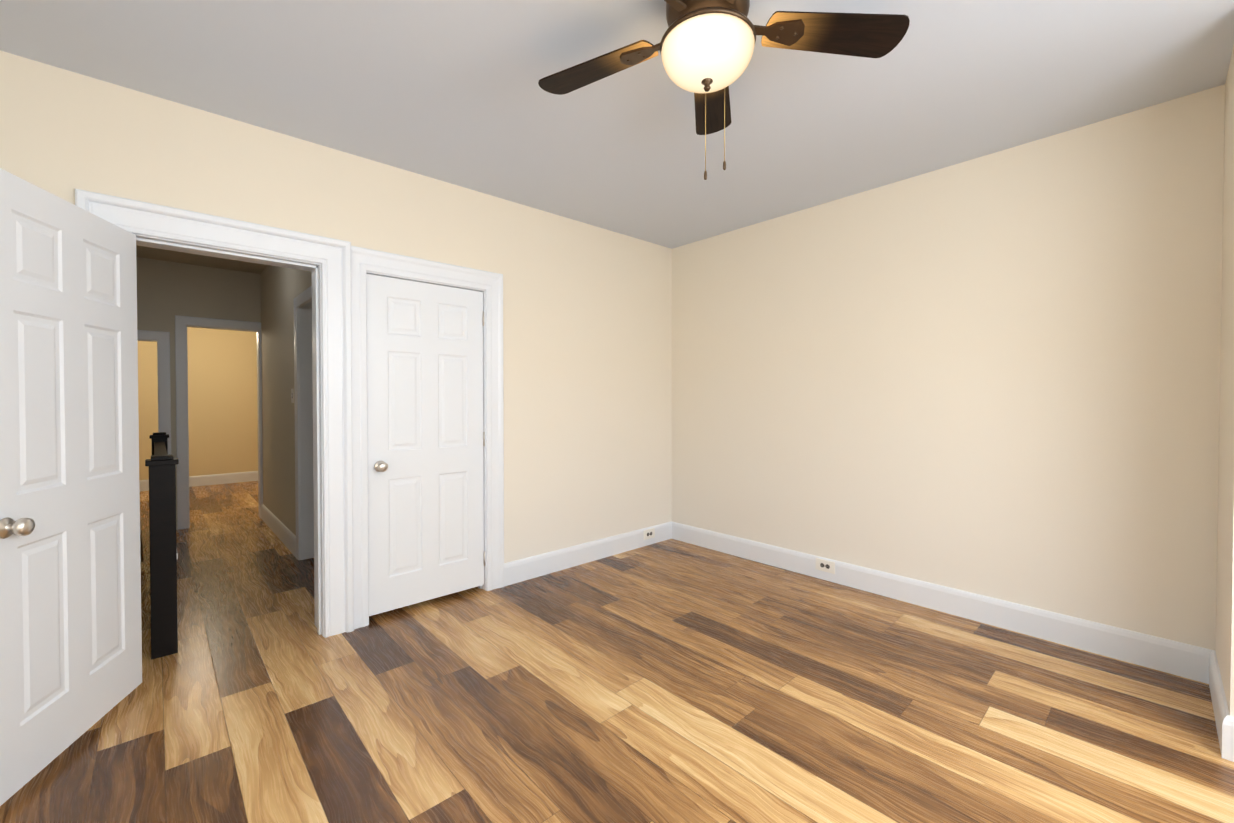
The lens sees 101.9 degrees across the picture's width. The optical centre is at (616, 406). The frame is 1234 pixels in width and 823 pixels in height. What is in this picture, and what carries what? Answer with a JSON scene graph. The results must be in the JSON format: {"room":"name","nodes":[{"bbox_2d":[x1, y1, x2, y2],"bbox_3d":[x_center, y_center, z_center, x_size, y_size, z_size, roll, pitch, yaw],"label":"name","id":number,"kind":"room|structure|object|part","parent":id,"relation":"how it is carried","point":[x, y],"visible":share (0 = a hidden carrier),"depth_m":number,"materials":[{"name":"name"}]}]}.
{"room":"empty bedroom","nodes":[
{"label":"empty bedroom","id":0,"kind":"room"},
{"bbox_2d":[138,327,257,479],"bbox_3d":[-6.547,-0.132,7.291,6.822,2.660,0.120,-1,1,-43],"label":"wall","id":1,"kind":"structure","parent":0,"point":[222,404],"depth_m":7.60,"materials":[{"name":"beige paint"}]},
{"bbox_2d":[139,471,257,490],"bbox_3d":[-6.905,1.127,6.885,5.480,0.155,0.018,-1,1,-43],"label":"baseboard","id":2,"kind":"structure","parent":1,"relation":"attached to","point":[213,479],"depth_m":7.62,"materials":[{"name":"white wood"}]},
{"bbox_2d":[136,257,260,528],"bbox_3d":[-4.637,-0.096,4.836,2.200,2.660,0.120,-1,1,-43],"label":"wall","id":3,"kind":"structure","parent":0,"point":[167,291],"depth_m":5.01,"materials":[{"name":"beige paint"}]},
{"bbox_2d":[137,330,170,453],"bbox_3d":[-4.760,0.290,4.728,0.665,1.890,0.120,-1,1,-43],"label":"door frame","id":4,"kind":"structure","parent":3,"relation":"attached to","point":[157,372],"depth_m":4.89,"materials":[{"name":"white wood"}]},
{"bbox_2d":[175,315,262,529],"bbox_3d":[-4.150,0.197,5.289,0.625,2.060,0.120,-1,1,-43],"label":"door frame","id":5,"kind":"structure","parent":3,"relation":"attached to","point":[258,415],"depth_m":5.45,"materials":[{"name":"white wood"}]},
{"bbox_2d":[260,265,311,535],"bbox_3d":[-2.696,-0.088,4.266,0.120,2.660,3.350,-1,1,-43],"label":"wall","id":6,"kind":"structure","parent":0,"point":[282,288],"depth_m":4.68,"materials":[{"name":"beige paint"}]},
{"bbox_2d":[261,504,295,556],"bbox_3d":[-3.234,1.157,4.827,0.103,0.155,1.858,-1,1,-43],"label":"baseboard","id":7,"kind":"structure","parent":6,"relation":"attached to","point":[284,534],"depth_m":4.64,"materials":[{"name":"white wood"}]},
{"bbox_2d":[294,286,313,559],"bbox_3d":[-2.272,0.224,3.811,0.120,2.050,0.740,-1,1,-43],"label":"door frame","id":8,"kind":"structure","parent":6,"relation":"attached to","point":[306,432],"depth_m":4.06,"materials":[{"name":"white wood"}]},
{"bbox_2d":[0,50,671,562],"bbox_3d":[-1.238,-0.117,3.195,4.972,2.750,0.200,-1,1,-43],"label":"wall","id":9,"kind":"structure","parent":0,"point":[586,382],"depth_m":3.50,"materials":[{"name":"beige paint"}]},
{"bbox_2d":[0,168,141,805],"bbox_3d":[-2.031,0.245,1.862,0.167,1.987,0.757,0,1,-17],"label":"hall door","id":10,"kind":"structure","parent":9,"relation":"in","point":[70,625],"depth_m":1.81,"materials":[{"name":"white wood"}]},
{"bbox_2d":[75,189,353,693],"bbox_3d":[-1.940,0.179,2.526,1.047,2.178,0.238,-1,1,-43],"label":"door frame","id":11,"kind":"structure","parent":9,"relation":"attached to","point":[150,219],"depth_m":2.73,"materials":[{"name":"white wood"}]},
{"bbox_2d":[342,246,503,631],"bbox_3d":[-1.232,0.233,3.206,0.779,2.050,0.200,-1,1,-43],"label":"door frame","id":12,"kind":"structure","parent":9,"relation":"attached to","point":[484,409],"depth_m":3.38,"materials":[{"name":"white wood"}]},
{"bbox_2d":[367,274,484,615],"bbox_3d":[-1.183,0.227,3.160,0.743,1.987,0.167,-1,1,-43],"label":"closet door","id":13,"kind":"structure","parent":9,"relation":"in","point":[426,438],"depth_m":3.12,"materials":[{"name":"white wood"}]},
{"bbox_2d":[504,521,671,585],"bbox_3d":[-0.152,1.168,4.067,1.740,0.155,0.018,-1,1,-43],"label":"baseboard","id":14,"kind":"structure","parent":9,"relation":"attached to","point":[528,568],"depth_m":3.92,"materials":[{"name":"white wood"}]},
{"bbox_2d":[644,528,654,539],"bbox_3d":[0.288,1.139,4.455,0.140,0.085,0.008,-1,1,-43],"label":"outlet","id":15,"kind":"object","parent":14,"relation":"attached to","point":[649,533],"visible":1,"depth_m":4.45,"materials":[{"name":"white plastic"}]},
{"bbox_2d":[0,481,1233,822],"bbox_3d":[-2.737,1.316,3.330,7.022,0.120,11.300,-1,1,-43],"label":"floor","id":16,"kind":"structure","parent":0,"point":[670,681],"depth_m":2.08,"materials":[{"name":"brown wood"}]},
{"bbox_2d":[140,432,178,658],"bbox_3d":[-3.145,0.747,3.395,0.201,1.015,2.464,-1,1,-43],"label":"stair railing","id":17,"kind":"object","parent":16,"relation":"on","point":[161,462],"visible":0.96,"depth_m":2.53,"materials":[{"name":"black wood"}]},
{"bbox_2d":[0,0,1233,273],"bbox_3d":[-2.737,-1.504,3.289,7.022,0.201,11.300,-1,1,-43],"label":"ceiling","id":18,"kind":"structure","parent":0,"point":[450,92],"depth_m":2.22,"materials":[{"name":"white paint"}]},
{"bbox_2d":[538,0,909,179],"bbox_3d":[0.258,-1.120,1.618,1.261,0.600,1.306,-1,1,-43],"label":"ceiling fan","id":19,"kind":"object","parent":18,"relation":"hanging from","point":[705,48],"visible":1,"depth_m":1.65,"materials":[{"name":"brown wood"}]},
{"bbox_3d":[0.297,-1.126,1.649,0.302,0.112,0.302,-1,1,-43],"label":"lamp shade","id":20,"kind":"part","parent":19,"relation":"part of","materials":[{"name":"white glass"}]},
{"bbox_2d":[671,84,1224,649],"bbox_3d":[2.092,-0.116,3.104,0.200,2.750,4.450,-1,1,-43],"label":"wall","id":21,"kind":"structure","parent":0,"point":[997,374],"depth_m":2.88,"materials":[{"name":"beige paint"}]},
{"bbox_2d":[672,522,1203,682],"bbox_3d":[1.614,1.176,3.481,0.018,0.155,3.275,-1,1,-43],"label":"baseboard","id":22,"kind":"structure","parent":21,"relation":"attached to","point":[1193,662],"depth_m":2.90,"materials":[{"name":"white wood"}]},
{"bbox_2d":[816,558,834,573],"bbox_3d":[1.494,1.147,3.591,0.008,0.085,0.140,-1,1,-43],"label":"outlet","id":23,"kind":"object","parent":22,"relation":"attached to","point":[825,565],"visible":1,"depth_m":3.59,"materials":[{"name":"white plastic"}]},
{"bbox_2d":[1215,45,1233,716],"bbox_3d":[2.807,-0.095,1.672,0.692,2.750,0.975,-1,1,-43],"label":"wall","id":24,"kind":"structure","parent":0,"point":[1224,644],"depth_m":2.02,"materials":[{"name":"beige paint"}]},
{"bbox_2d":[1204,648,1227,708],"bbox_3d":[2.464,1.197,2.050,0.630,0.155,0.018,-1,1,-43],"label":"baseboard","id":25,"kind":"structure","parent":24,"relation":"attached to","point":[1212,676],"depth_m":2.14,"materials":[{"name":"white wood"}]},
{"bbox_2d":[1213,705,1233,761],"bbox_3d":[2.540,1.205,1.456,0.018,0.155,0.993,-1,1,-43],"label":"baseboard","id":26,"kind":"structure","parent":24,"relation":"attached to","point":[1224,722],"depth_m":1.81,"materials":[{"name":"white wood"}]}
]}

